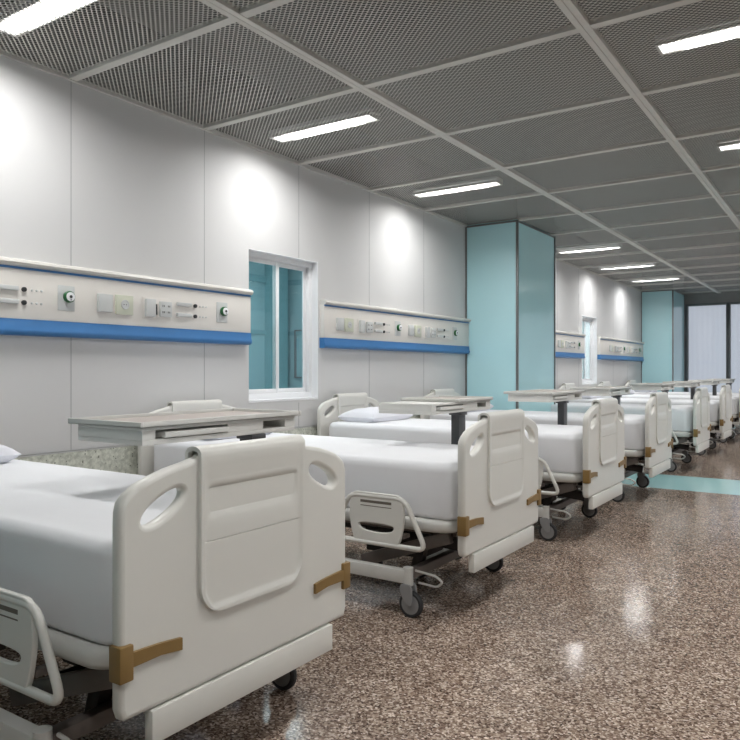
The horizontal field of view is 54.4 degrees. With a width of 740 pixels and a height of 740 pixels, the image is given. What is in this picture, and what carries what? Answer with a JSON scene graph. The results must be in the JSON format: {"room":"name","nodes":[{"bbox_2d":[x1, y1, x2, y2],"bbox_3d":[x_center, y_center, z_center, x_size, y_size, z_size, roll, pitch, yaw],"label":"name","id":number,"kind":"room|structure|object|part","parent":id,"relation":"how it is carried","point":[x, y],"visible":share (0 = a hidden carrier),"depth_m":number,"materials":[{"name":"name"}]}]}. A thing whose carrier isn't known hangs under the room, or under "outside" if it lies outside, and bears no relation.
{"room":"hospital room","nodes":[
{"label":"hospital room","id":0,"kind":"room"},
{"bbox_2d":[249,261,301,388],"bbox_3d":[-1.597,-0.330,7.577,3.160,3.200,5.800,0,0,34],"label":"window glass","id":1,"kind":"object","parent":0,"point":[260,275],"depth_m":10.34,"materials":[{"name":"teal glass"}]},
{"bbox_3d":[-1.016,-0.235,10.541,0.220,0.710,0.030,0,0,34],"label":"hatch frame","id":2,"kind":"part","parent":1,"relation":"part of","materials":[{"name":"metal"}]},
{"bbox_2d":[0,55,640,474],"bbox_3d":[-0.018,-0.530,6.950,0.162,3.400,23.920,0,0,34],"label":"wall","id":3,"kind":"structure","parent":0,"point":[90,178],"depth_m":4.93,"materials":[{"name":"paint"}]},
{"bbox_2d":[249,248,317,402],"bbox_3d":[-0.736,-0.339,5.881,0.122,1.182,0.856,0,0,34],"label":"window","id":4,"kind":"structure","parent":3,"relation":"in","point":[309,390],"depth_m":6.15,"materials":[{"name":"white plastic"}]},
{"bbox_3d":[-0.862,-0.349,5.741,0.018,1.072,0.393,0,0,34],"label":"sash","id":5,"kind":"part","parent":4,"relation":"part of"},
{"bbox_3d":[-0.713,0.243,5.865,0.067,0.018,0.856,0,0,34],"label":"sill","id":6,"kind":"part","parent":4,"relation":"part of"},
{"bbox_3d":[-0.676,-0.349,6.053,0.018,1.072,0.413,0,0,34],"label":"sash","id":7,"kind":"part","parent":4,"relation":"part of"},
{"bbox_2d":[0,256,643,360],"bbox_3d":[1.520,-0.399,9.056,0.087,0.417,15.812,0,0,34],"label":"wall panel","id":8,"kind":"object","parent":3,"relation":"attached to","point":[42,299],"depth_m":4.84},
{"bbox_2d":[58,285,74,310],"bbox_3d":[-1.744,-0.414,4.152,0.038,0.145,0.107,0,0,34],"label":"outlet","id":9,"kind":"object","parent":8,"relation":"attached to","point":[66,293],"depth_m":4.15,"materials":[{"name":"white plastic"}]},
{"bbox_3d":[-1.609,-0.406,4.368,0.021,0.109,0.099,0,0,34],"label":"blank plate","id":10,"kind":"part","parent":8,"relation":"part of","materials":[{"name":"white plastic"}]},
{"bbox_2d":[115,295,132,314],"bbox_3d":[-1.532,-0.405,4.487,0.015,0.120,0.126,0,0,34],"label":"socket","id":11,"kind":"object","parent":8,"relation":"attached to","point":[123,303],"depth_m":4.47,"materials":[{"name":"beige plastic"}]},
{"bbox_3d":[-1.901,-0.586,3.972,0.076,0.042,3.556,0,0,34],"label":"bumper rail","id":12,"kind":"part","parent":8,"relation":"part of","materials":[{"name":"white plastic"}]},
{"bbox_2d":[145,299,155,316],"bbox_3d":[-1.419,-0.402,4.645,0.027,0.113,0.073,0,0,34],"label":"switch","id":13,"kind":"object","parent":8,"relation":"attached to","point":[150,304],"depth_m":4.63,"materials":[{"name":"white plastic"}]},
{"bbox_2d":[159,301,171,316],"bbox_3d":[-1.350,-0.400,4.750,0.024,0.100,0.094,0,0,34],"label":"power outlet","id":14,"kind":"object","parent":8,"relation":"attached to","point":[165,307],"depth_m":4.74,"materials":[{"name":"white plastic"}]},
{"bbox_2d":[216,302,228,322],"bbox_3d":[-1.055,-0.414,5.180,0.035,0.145,0.107,0,0,34],"label":"outlet","id":15,"kind":"object","parent":8,"relation":"attached to","point":[222,308],"depth_m":5.17,"materials":[{"name":"white plastic"}]},
{"bbox_3d":[-0.265,-0.406,6.370,0.021,0.109,0.099,0,0,34],"label":"blank plate","id":16,"kind":"part","parent":8,"relation":"part of","materials":[{"name":"white plastic"}]},
{"bbox_2d":[344,318,353,331],"bbox_3d":[-0.188,-0.405,6.489,0.015,0.120,0.126,0,0,34],"label":"socket","id":17,"kind":"object","parent":8,"relation":"attached to","point":[348,322],"depth_m":6.47,"materials":[{"name":"beige plastic"}]},
{"bbox_2d":[359,320,364,332],"bbox_3d":[-0.068,-0.402,6.658,0.027,0.113,0.099,0,0,34],"label":"switch","id":18,"kind":"object","parent":8,"relation":"attached to","point":[361,322],"depth_m":6.63,"materials":[{"name":"white plastic"}]},
{"bbox_2d":[366,322,372,332],"bbox_3d":[-0.006,-0.400,6.752,0.024,0.100,0.094,0,0,34],"label":"power outlet","id":19,"kind":"object","parent":8,"relation":"attached to","point":[369,325],"depth_m":6.73,"materials":[{"name":"white plastic"}]},
{"bbox_3d":[0.379,-0.586,7.367,0.076,0.042,2.816,0,0,34],"label":"bumper rail","id":20,"kind":"part","parent":8,"relation":"part of","materials":[{"name":"white plastic"}]},
{"bbox_2d":[395,321,401,335],"bbox_3d":[0.289,-0.414,7.182,0.035,0.145,0.107,0,0,34],"label":"outlet","id":21,"kind":"object","parent":8,"relation":"attached to","point":[398,324],"depth_m":7.18,"materials":[{"name":"white plastic"}]},
{"bbox_3d":[0.424,-0.406,7.395,0.021,0.109,0.099,0,0,34],"label":"blank plate","id":22,"kind":"part","parent":8,"relation":"part of","materials":[{"name":"white plastic"}]},
{"bbox_2d":[414,325,420,336],"bbox_3d":[0.500,-0.405,7.514,0.015,0.120,0.126,0,0,34],"label":"socket","id":23,"kind":"object","parent":8,"relation":"attached to","point":[417,328],"depth_m":7.49,"materials":[{"name":"beige plastic"}]},
{"bbox_2d":[425,327,429,337],"bbox_3d":[0.621,-0.402,7.683,0.027,0.113,0.099,0,0,34],"label":"switch","id":24,"kind":"object","parent":8,"relation":"attached to","point":[427,329],"depth_m":7.64,"materials":[{"name":"white plastic"}]},
{"bbox_2d":[430,328,435,337],"bbox_3d":[0.682,-0.400,7.777,0.024,0.100,0.094,0,0,34],"label":"power outlet","id":25,"kind":"object","parent":8,"relation":"attached to","point":[432,330],"depth_m":7.76,"materials":[{"name":"white plastic"}]},
{"bbox_2d":[452,327,457,339],"bbox_3d":[0.977,-0.414,8.207,0.035,0.145,0.107,0,0,34],"label":"outlet","id":26,"kind":"object","parent":8,"relation":"attached to","point":[454,329],"depth_m":8.20,"materials":[{"name":"white plastic"}]},
{"bbox_3d":[2.748,-0.586,10.895,0.076,0.042,3.154,0,0,34],"label":"bumper rail","id":27,"kind":"part","parent":8,"relation":"part of","materials":[{"name":"white plastic"}]},
{"bbox_3d":[5.027,-0.586,14.290,0.076,0.042,3.212,0,0,34],"label":"bumper rail","id":28,"kind":"part","parent":8,"relation":"part of","materials":[{"name":"white plastic"}]},
{"bbox_2d":[582,315,596,384],"bbox_3d":[3.798,-0.339,12.633,0.122,1.182,0.850,0,0,34],"label":"window","id":29,"kind":"structure","parent":3,"relation":"in","point":[592,379],"depth_m":12.96,"materials":[{"name":"white plastic"}]},
{"bbox_3d":[3.672,-0.349,12.494,0.018,1.072,0.390,0,0,34],"label":"sash","id":30,"kind":"part","parent":29,"relation":"part of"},
{"bbox_3d":[3.857,-0.349,12.804,0.018,1.072,0.410,0,0,34],"label":"sash","id":31,"kind":"part","parent":29,"relation":"part of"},
{"bbox_3d":[3.770,-0.339,12.651,0.055,1.182,0.850,0,0,34],"label":"frame","id":32,"kind":"part","parent":29,"relation":"part of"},
{"bbox_2d":[0,0,739,293],"bbox_3d":[3.503,-2.016,4.526,8.710,0.628,24.100,0,0,34],"label":"ceiling","id":33,"kind":"structure","parent":0,"point":[593,136],"depth_m":5.09,"materials":[{"name":"silver metal"}]},
{"bbox_2d":[0,0,96,37],"bbox_3d":[-1.511,-1.758,3.436,0.900,0.055,0.150,0,0,34],"label":"ceiling light","id":34,"kind":"object","parent":33,"relation":"attached to","point":[22,1],"visible":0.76,"depth_m":3.51,"materials":[{"name":"white plastic"}]},
{"bbox_2d":[269,106,380,142],"bbox_3d":[-0.341,-1.758,5.179,0.900,0.055,0.150,0,0,34],"label":"ceiling light","id":35,"kind":"object","parent":33,"relation":"attached to","point":[368,108],"visible":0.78,"depth_m":5.13,"materials":[{"name":"white plastic"}]},
{"bbox_2d":[274,115,375,141],"bbox_3d":[-0.341,-1.740,5.179,0.866,0.008,0.120,0,0,34],"label":"diffuser","id":36,"kind":"object","parent":35,"relation":"attached to","point":[352,116],"depth_m":5.15,"materials":[{"name":"white plastic"}]},
{"bbox_2d":[412,176,502,197],"bbox_3d":[0.830,-1.758,6.923,0.900,0.055,0.150,0,0,34],"label":"ceiling light","id":37,"kind":"object","parent":33,"relation":"attached to","point":[482,180],"visible":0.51,"depth_m":6.88,"materials":[{"name":"white plastic"}]},
{"bbox_2d":[417,183,499,196],"bbox_3d":[0.830,-1.740,6.923,0.866,0.008,0.120,0,0,34],"label":"diffuser","id":38,"kind":"object","parent":37,"relation":"attached to","point":[483,184],"depth_m":6.92,"materials":[{"name":"white plastic"}]},
{"bbox_2d":[557,243,621,253],"bbox_3d":[3.171,-1.758,10.410,0.900,0.055,0.150,0,0,34],"label":"ceiling light","id":39,"kind":"object","parent":33,"relation":"attached to","point":[599,247],"visible":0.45,"depth_m":10.36,"materials":[{"name":"white plastic"}]},
{"bbox_2d":[560,247,619,252],"bbox_3d":[3.171,-1.740,10.410,0.866,0.008,0.120,0,0,34],"label":"diffuser","id":40,"kind":"object","parent":39,"relation":"attached to","point":[566,251],"depth_m":10.42,"materials":[{"name":"white plastic"}]},
{"bbox_2d":[599,263,655,269],"bbox_3d":[4.342,-1.758,12.153,0.900,0.055,0.150,0,0,34],"label":"ceiling light","id":41,"kind":"object","parent":33,"relation":"attached to","point":[621,266],"visible":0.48,"depth_m":12.12,"materials":[{"name":"white plastic"}]},
{"bbox_2d":[630,277,679,281],"bbox_3d":[5.513,-1.758,13.896,0.900,0.055,0.150,0,0,34],"label":"ceiling light","id":42,"kind":"object","parent":33,"relation":"attached to","point":[673,277],"visible":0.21,"depth_m":13.84,"materials":[{"name":"white plastic"}]},
{"bbox_2d":[655,15,739,55],"bbox_3d":[1.934,-1.758,3.652,0.900,0.055,0.150,0,0,34],"label":"ceiling light","id":43,"kind":"object","parent":33,"relation":"attached to","point":[673,32],"visible":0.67,"depth_m":3.76,"materials":[{"name":"white plastic"}]},
{"bbox_2d":[660,27,739,51],"bbox_3d":[1.934,-1.740,3.652,0.866,0.008,0.120,0,0,34],"label":"diffuser","id":44,"kind":"object","parent":43,"relation":"attached to","point":[666,37],"depth_m":3.77,"materials":[{"name":"white plastic"}]},
{"bbox_2d":[717,136,739,151],"bbox_3d":[3.105,-1.758,5.395,0.900,0.055,0.150,0,0,34],"label":"ceiling light","id":45,"kind":"object","parent":33,"relation":"attached to","point":[733,138],"visible":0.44,"depth_m":5.54,"materials":[{"name":"white plastic"}]},
{"bbox_2d":[724,144,739,149],"bbox_3d":[3.105,-1.740,5.395,0.866,0.008,0.120,0,0,34],"label":"diffuser","id":46,"kind":"object","parent":45,"relation":"attached to","point":[727,146],"depth_m":5.59,"materials":[{"name":"white plastic"}]},
{"bbox_2d":[0,424,739,739],"bbox_3d":[3.531,1.220,4.567,8.630,0.100,23.920,0,0,34],"label":"floor","id":47,"kind":"structure","parent":0,"point":[624,624],"depth_m":3.01,"materials":[{"name":"stone"}]},
{"bbox_2d":[0,434,349,739],"bbox_3d":[-1.299,0.689,2.767,2.325,0.962,1.039,0,0,34],"label":"hospital bed","id":48,"kind":"object","parent":47,"relation":"on","point":[176,593],"visible":1,"depth_m":1.99,"materials":[{"name":"plastic"}]},
{"bbox_2d":[0,444,20,463],"bbox_3d":[-2.000,0.382,3.264,0.370,0.118,0.660,0,0,34],"label":"pillow","id":49,"kind":"object","parent":48,"relation":"on","point":[7,454],"visible":1,"depth_m":3.39,"materials":[{"name":"fabric"}]},
{"bbox_3d":[-1.002,0.725,1.961,0.314,0.254,0.018,0,0,34],"label":"guard plate","id":50,"kind":"part","parent":48,"relation":"part of","materials":[{"name":"plastic"}]},
{"bbox_3d":[-1.561,0.980,2.349,1.710,0.062,0.045,0,0,34],"label":"rail","id":51,"kind":"part","parent":48,"relation":"part of","materials":[{"name":"paint"}]},
{"bbox_3d":[-0.870,0.800,1.924,0.030,0.020,0.065,0,0,34],"label":"guard arm","id":52,"kind":"part","parent":48,"relation":"part of","materials":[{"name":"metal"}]},
{"bbox_3d":[-0.859,0.885,2.022,0.518,0.234,0.035,0,0,34],"label":"lift arm","id":53,"kind":"part","parent":48,"relation":"part of","materials":[{"name":"metal"}]},
{"bbox_3d":[-1.182,0.900,2.691,1.712,0.212,0.740,0,0,34],"label":"lift motor","id":54,"kind":"part","parent":48,"relation":"part of","materials":[{"name":"black metal"}]},
{"bbox_3d":[-1.296,0.575,2.767,2.173,0.268,0.870,0,0,34],"label":"mattress","id":55,"kind":"part","parent":48,"relation":"part of","materials":[{"name":"white fabric"}]},
{"bbox_3d":[-0.359,0.541,2.138,0.040,0.635,0.936,0,0,34],"label":"footboard","id":56,"kind":"part","parent":48,"relation":"part of","materials":[{"name":"plastic"}]},
{"bbox_2d":[68,408,300,445],"bbox_3d":[-0.701,0.673,2.867,0.410,0.994,0.844,0,0,34],"label":"table","id":57,"kind":"object","parent":47,"relation":"on","point":[146,429],"visible":0.44,"depth_m":2.68,"materials":[{"name":"plastic"}]},
{"bbox_2d":[68,408,300,428],"bbox_3d":[-0.701,0.186,2.867,0.410,0.020,0.844,0,0,34],"label":"tabletop","id":58,"kind":"object","parent":57,"relation":"on","point":[227,416],"depth_m":2.78,"materials":[{"name":"plastic"}]},
{"bbox_3d":[-0.770,0.226,2.726,0.352,0.020,0.308,0,0,34],"label":"drawer","id":59,"kind":"part","parent":57,"relation":"part of","materials":[{"name":"plastic"}]},
{"bbox_3d":[-0.482,0.268,2.918,0.087,0.019,0.082,0,0,34],"label":"column plate","id":60,"kind":"part","parent":57,"relation":"part of","materials":[{"name":"black metal"}]},
{"bbox_2d":[138,399,540,617],"bbox_3d":[-0.265,0.689,4.307,2.325,0.962,1.039,0,0,34],"label":"hospital bed","id":61,"kind":"object","parent":47,"relation":"on","point":[481,501],"visible":0.62,"depth_m":3.55,"materials":[{"name":"plastic"}]},
{"bbox_3d":[-1.201,0.541,4.938,0.040,0.635,0.936,0,0,34],"label":"headboard","id":62,"kind":"part","parent":61,"relation":"part of","materials":[{"name":"plastic"}]},
{"bbox_2d":[205,432,271,439],"bbox_3d":[-0.966,0.382,4.804,0.370,0.118,0.660,0,0,35],"label":"pillow","id":63,"kind":"object","parent":61,"relation":"on","point":[270,432],"visible":0.06,"depth_m":4.58,"materials":[{"name":"fabric"}]},
{"bbox_3d":[-0.262,0.575,4.307,2.173,0.268,0.870,0,0,34],"label":"mattress","id":64,"kind":"part","parent":61,"relation":"part of","materials":[{"name":"white fabric"}]},
{"bbox_3d":[-0.527,0.980,3.889,1.710,0.062,0.045,0,0,34],"label":"rail","id":65,"kind":"part","parent":61,"relation":"part of","materials":[{"name":"paint"}]},
{"bbox_3d":[0.032,0.725,3.502,0.314,0.254,0.018,0,0,34],"label":"guard plate","id":66,"kind":"part","parent":61,"relation":"part of","materials":[{"name":"plastic"}]},
{"bbox_3d":[-0.213,0.794,4.275,2.120,0.082,0.700,0,0,34],"label":"deck frame","id":67,"kind":"part","parent":61,"relation":"part of","materials":[{"name":"metal"}]},
{"bbox_3d":[-0.148,0.900,4.231,1.712,0.212,0.740,0,0,34],"label":"lift motor","id":68,"kind":"part","parent":61,"relation":"part of","materials":[{"name":"black metal"}]},
{"bbox_3d":[0.164,0.800,3.464,0.030,0.020,0.065,0,0,34],"label":"guard arm","id":69,"kind":"part","parent":61,"relation":"part of","materials":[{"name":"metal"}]},
{"bbox_3d":[0.175,0.885,3.562,0.518,0.234,0.035,0,0,34],"label":"lift arm","id":70,"kind":"part","parent":61,"relation":"part of","materials":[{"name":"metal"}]},
{"bbox_3d":[0.675,0.541,3.678,0.040,0.635,0.936,0,0,34],"label":"footboard","id":71,"kind":"part","parent":61,"relation":"part of","materials":[{"name":"plastic"}]},
{"bbox_2d":[377,395,492,576],"bbox_3d":[0.398,0.673,4.503,0.410,0.994,0.880,0,0,34],"label":"table","id":72,"kind":"object","parent":47,"relation":"on","point":[456,406],"visible":0.55,"depth_m":4.39,"materials":[{"name":"plastic"}]},
{"bbox_2d":[401,395,492,401],"bbox_3d":[0.504,0.186,4.661,0.410,0.020,0.500,0,0,34],"label":"tray","id":73,"kind":"object","parent":72,"relation":"on","point":[439,398],"depth_m":4.56,"materials":[{"name":"plastic"}]},
{"bbox_3d":[0.350,0.226,4.395,0.352,0.020,0.308,0,0,34],"label":"drawer","id":74,"kind":"part","parent":72,"relation":"part of","materials":[{"name":"plastic"}]},
{"bbox_3d":[0.544,0.268,4.446,0.087,0.019,0.082,0,0,34],"label":"column plate","id":75,"kind":"part","parent":72,"relation":"part of","materials":[{"name":"black metal"}]},
{"bbox_2d":[317,392,626,540],"bbox_3d":[0.761,0.689,5.834,2.325,0.962,1.040,0,0,34],"label":"hospital bed","id":76,"kind":"object","parent":47,"relation":"on","point":[590,455],"visible":0.59,"depth_m":5.20,"materials":[{"name":"plastic"}]},
{"bbox_3d":[-0.175,0.541,6.466,0.040,0.635,0.936,0,0,34],"label":"headboard","id":77,"kind":"part","parent":76,"relation":"part of","materials":[{"name":"plastic"}]},
{"bbox_2d":[338,407,412,422],"bbox_3d":[0.060,0.382,6.332,0.370,0.118,0.660,0,0,34],"label":"pillow","id":78,"kind":"object","parent":76,"relation":"on","point":[368,414],"visible":0.8,"depth_m":6.11,"materials":[{"name":"fabric"}]},
{"bbox_3d":[0.764,0.575,5.835,2.173,0.268,0.870,0,0,34],"label":"mattress","id":79,"kind":"part","parent":76,"relation":"part of","materials":[{"name":"white fabric"}]},
{"bbox_3d":[1.058,0.725,5.029,0.314,0.254,0.018,0,0,34],"label":"guard plate","id":80,"kind":"part","parent":76,"relation":"part of","materials":[{"name":"plastic"}]},
{"bbox_3d":[0.499,0.980,5.416,1.710,0.062,0.045,0,0,34],"label":"rail","id":81,"kind":"part","parent":76,"relation":"part of","materials":[{"name":"paint"}]},
{"bbox_3d":[1.201,0.885,5.090,0.518,0.234,0.035,0,0,34],"label":"lift arm","id":82,"kind":"part","parent":76,"relation":"part of","materials":[{"name":"metal"}]},
{"bbox_3d":[0.877,0.900,5.759,1.712,0.212,0.740,0,0,34],"label":"lift motor","id":83,"kind":"part","parent":76,"relation":"part of","materials":[{"name":"black metal"}]},
{"bbox_3d":[0.812,0.794,5.802,2.120,0.082,0.700,0,0,34],"label":"deck frame","id":84,"kind":"part","parent":76,"relation":"part of","materials":[{"name":"metal"}]},
{"bbox_3d":[1.701,0.541,5.206,0.040,0.635,0.936,0,0,34],"label":"footboard","id":85,"kind":"part","parent":76,"relation":"part of","materials":[{"name":"plastic"}]},
{"bbox_2d":[504,389,584,517],"bbox_3d":[1.480,0.673,6.114,0.410,0.994,0.922,0,0,34],"label":"table","id":86,"kind":"object","parent":47,"relation":"on","point":[562,397],"visible":0.5,"depth_m":5.94,"materials":[{"name":"plastic"}]},
{"bbox_2d":[504,389,584,394],"bbox_3d":[1.501,0.186,6.147,0.410,0.020,0.844,0,0,34],"label":"tray","id":87,"kind":"object","parent":86,"relation":"on","point":[537,391],"depth_m":6.01,"materials":[{"name":"plastic"}]},
{"bbox_3d":[1.432,0.226,6.005,0.352,0.020,0.308,0,0,34],"label":"drawer","id":88,"kind":"part","parent":86,"relation":"part of","materials":[{"name":"plastic"}]},
{"bbox_2d":[420,388,672,501],"bbox_3d":[1.734,0.689,7.283,2.325,0.962,1.040,0,0,34],"label":"hospital bed","id":89,"kind":"object","parent":47,"relation":"on","point":[648,439],"visible":0.3,"depth_m":6.62,"materials":[{"name":"plastic"}]},
{"bbox_3d":[0.797,0.541,7.914,0.040,0.635,0.936,0,0,34],"label":"headboard","id":90,"kind":"part","parent":89,"relation":"part of","materials":[{"name":"plastic"}]},
{"bbox_2d":[466,404,493,411],"bbox_3d":[1.033,0.382,7.780,0.370,0.118,0.660,0,0,35],"label":"pillow","id":91,"kind":"object","parent":89,"relation":"on","point":[491,405],"visible":0.15,"depth_m":7.78,"materials":[{"name":"fabric"}]},
{"bbox_3d":[1.737,0.575,7.284,2.173,0.268,0.870,0,0,34],"label":"mattress","id":92,"kind":"part","parent":89,"relation":"part of","materials":[{"name":"white fabric"}]},
{"bbox_3d":[2.174,0.885,6.538,0.518,0.234,0.035,0,0,34],"label":"lift arm","id":93,"kind":"part","parent":89,"relation":"part of","materials":[{"name":"metal"}]},
{"bbox_3d":[1.850,0.900,7.207,1.712,0.212,0.740,0,0,34],"label":"lift motor","id":94,"kind":"part","parent":89,"relation":"part of","materials":[{"name":"black metal"}]},
{"bbox_3d":[2.674,0.541,6.654,0.040,0.635,0.936,0,0,34],"label":"footboard","id":95,"kind":"part","parent":89,"relation":"part of","materials":[{"name":"plastic"}]},
{"bbox_2d":[570,386,632,404],"bbox_3d":[2.408,0.673,7.497,0.410,0.994,0.912,0,0,34],"label":"table","id":96,"kind":"object","parent":47,"relation":"on","point":[616,392],"visible":0.38,"depth_m":7.24,"materials":[{"name":"plastic"}]},
{"bbox_2d":[570,386,632,389],"bbox_3d":[2.427,0.186,7.525,0.410,0.020,0.844,0,0,34],"label":"tray","id":97,"kind":"object","parent":96,"relation":"on","point":[585,387],"depth_m":7.39,"materials":[{"name":"plastic"}]},
{"bbox_2d":[551,387,710,471],"bbox_3d":[2.996,0.689,9.163,2.325,0.962,1.039,0,0,34],"label":"hospital bed","id":98,"kind":"object","parent":47,"relation":"on","point":[691,423],"visible":0.34,"depth_m":8.38,"materials":[{"name":"plastic"}]},
{"bbox_3d":[2.999,0.575,9.164,2.173,0.268,0.870,0,0,34],"label":"mattress","id":99,"kind":"part","parent":98,"relation":"part of","materials":[{"name":"white fabric"}]},
{"bbox_3d":[3.437,0.885,8.419,0.518,0.234,0.035,0,0,34],"label":"lift arm","id":100,"kind":"part","parent":98,"relation":"part of","materials":[{"name":"metal"}]},
{"bbox_3d":[3.113,0.900,9.088,1.712,0.212,0.740,0,0,34],"label":"lift motor","id":101,"kind":"part","parent":98,"relation":"part of","materials":[{"name":"black plastic"}]},
{"bbox_3d":[3.936,0.541,8.535,0.040,0.635,0.936,0,0,34],"label":"footboard","id":102,"kind":"part","parent":98,"relation":"part of","materials":[{"name":"plastic"}]},
{"bbox_2d":[559,383,732,454],"bbox_3d":[4.083,0.689,10.782,2.325,0.962,1.039,0,0,34],"label":"hospital bed","id":103,"kind":"object","parent":47,"relation":"on","point":[721,418],"visible":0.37,"depth_m":10.10,"materials":[{"name":"plastic"}]},
{"bbox_2d":[582,396,601,398],"bbox_3d":[3.382,0.382,11.280,0.370,0.118,0.660,0,0,34],"label":"pillow","id":104,"kind":"object","parent":103,"relation":"on","point":[583,397],"visible":0.3,"depth_m":10.99,"materials":[{"name":"fabric"}]},
{"bbox_3d":[4.086,0.575,10.783,2.173,0.268,0.870,0,0,34],"label":"mattress","id":105,"kind":"part","parent":103,"relation":"part of","materials":[{"name":"white fabric"}]},
{"bbox_3d":[5.023,0.541,10.154,0.040,0.635,0.936,0,0,34],"label":"footboard","id":106,"kind":"part","parent":103,"relation":"part of","materials":[{"name":"plastic"}]},
{"bbox_2d":[629,383,675,392],"bbox_3d":[3.698,0.673,9.418,0.410,0.994,0.922,0,0,34],"label":"table","id":107,"kind":"object","parent":47,"relation":"on","point":[664,387],"visible":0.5,"depth_m":9.16,"materials":[{"name":"plastic"}]},
{"bbox_2d":[629,383,675,385],"bbox_3d":[3.720,0.186,9.451,0.410,0.020,0.844,0,0,34],"label":"tray","id":108,"kind":"object","parent":107,"relation":"on","point":[634,384],"depth_m":9.20,"materials":[{"name":"plastic"}]},
{"bbox_2d":[598,381,739,442],"bbox_3d":[5.210,0.689,12.459,2.325,0.962,1.039,0,0,34],"label":"hospital bed","id":109,"kind":"object","parent":47,"relation":"on","point":[735,399],"visible":0.21,"depth_m":11.97,"materials":[{"name":"plastic"}]},
{"bbox_3d":[5.212,0.575,12.460,2.173,0.268,0.870,0,0,34],"label":"mattress","id":110,"kind":"part","parent":109,"relation":"part of","materials":[{"name":"white fabric"}]},
{"bbox_3d":[6.149,0.541,11.831,0.040,0.635,0.936,0,0,34],"label":"footboard","id":111,"kind":"part","parent":109,"relation":"part of","materials":[{"name":"plastic"}]},
{"bbox_2d":[662,381,701,448],"bbox_3d":[4.791,0.673,11.046,0.410,0.994,0.922,0,0,34],"label":"table","id":112,"kind":"object","parent":47,"relation":"on","point":[691,384],"visible":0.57,"depth_m":10.84,"materials":[{"name":"plastic"}]},
{"bbox_2d":[662,381,701,382],"bbox_3d":[4.813,0.186,11.078,0.410,0.020,0.844,0,0,34],"label":"tray","id":113,"kind":"object","parent":112,"relation":"on","point":[666,381],"depth_m":11.01,"materials":[{"name":"plastic"}]},
{"bbox_2d":[625,380,739,433],"bbox_3d":[6.269,0.689,14.037,2.325,0.962,1.039,0,0,34],"label":"hospital bed","id":114,"kind":"object","parent":47,"relation":"on","point":[737,431],"visible":0.14,"depth_m":13.84,"materials":[{"name":"plastic"}]},
{"bbox_2d":[633,390,655,391],"bbox_3d":[5.567,0.382,14.534,0.370,0.118,0.660,0,0,33],"label":"pillow","id":115,"kind":"object","parent":114,"relation":"on","point":[633,390],"visible":0.41,"depth_m":14.29,"materials":[{"name":"fabric"}]},
{"bbox_3d":[6.271,0.575,14.037,2.173,0.268,0.870,0,0,34],"label":"mattress","id":116,"kind":"part","parent":114,"relation":"part of","materials":[{"name":"white fabric"}]},
{"bbox_2d":[688,380,720,434],"bbox_3d":[5.928,0.673,12.739,0.410,0.994,0.882,0,0,34],"label":"table","id":117,"kind":"object","parent":47,"relation":"on","point":[714,383],"visible":0.44,"depth_m":12.47,"materials":[{"name":"plastic"}]},
{"bbox_2d":[688,380,720,380],"bbox_3d":[5.939,0.186,12.755,0.410,0.020,0.844,0,0,34],"label":"tray","id":118,"kind":"object","parent":117,"relation":"on","point":[688,380],"depth_m":12.43,"materials":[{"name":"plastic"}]},
{"bbox_2d":[706,379,735,389],"bbox_3d":[6.982,0.673,14.308,0.410,0.994,0.902,0,0,34],"label":"table","id":119,"kind":"object","parent":47,"relation":"on","point":[728,381],"visible":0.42,"depth_m":13.99,"materials":[{"name":"plastic"}]},
{"bbox_2d":[706,379,735,379],"bbox_3d":[6.998,0.186,14.332,0.410,0.020,0.844,0,0,34],"label":"tray","id":120,"kind":"object","parent":119,"relation":"on","point":[706,379],"depth_m":14.00,"materials":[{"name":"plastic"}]},
{"bbox_2d":[465,219,555,411],"bbox_3d":[1.756,-0.274,8.893,0.662,2.888,1.260,0,0,34],"label":"pillar","id":121,"kind":"structure","parent":0,"point":[510,265],"depth_m":8.43,"materials":[{"name":"teal paint"}]},
{"bbox_2d":[582,321,588,378],"bbox_3d":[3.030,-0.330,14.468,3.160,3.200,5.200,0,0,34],"label":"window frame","id":122,"kind":"structure","parent":0,"point":[586,323],"depth_m":16.23,"materials":[{"name":"paint"}]},
{"bbox_2d":[641,289,684,391],"bbox_3d":[6.516,-0.274,15.981,0.662,2.888,1.264,0,0,34],"label":"pillar","id":123,"kind":"structure","parent":0,"point":[662,311],"depth_m":15.51,"materials":[{"name":"teal paint"}]},
{"bbox_2d":[684,291,739,303],"bbox_3d":[10.181,-0.530,14.472,8.710,3.400,0.140,0,0,34],"label":"wall","id":124,"kind":"structure","parent":0,"point":[722,297],"depth_m":16.08,"materials":[{"name":"paint"}]},
{"bbox_2d":[685,302,727,391],"bbox_3d":[7.579,-0.287,16.183,0.892,2.415,0.120,0,0,34],"label":"window","id":125,"kind":"structure","parent":124,"relation":"in","point":[706,324],"depth_m":16.23,"materials":[{"name":"metal"}]},
{"bbox_2d":[728,302,739,392],"bbox_3d":[8.301,-0.287,15.698,0.892,2.415,0.120,0,0,34],"label":"window","id":126,"kind":"structure","parent":124,"relation":"in","point":[733,307],"depth_m":15.90,"materials":[{"name":"metal"}]}
]}

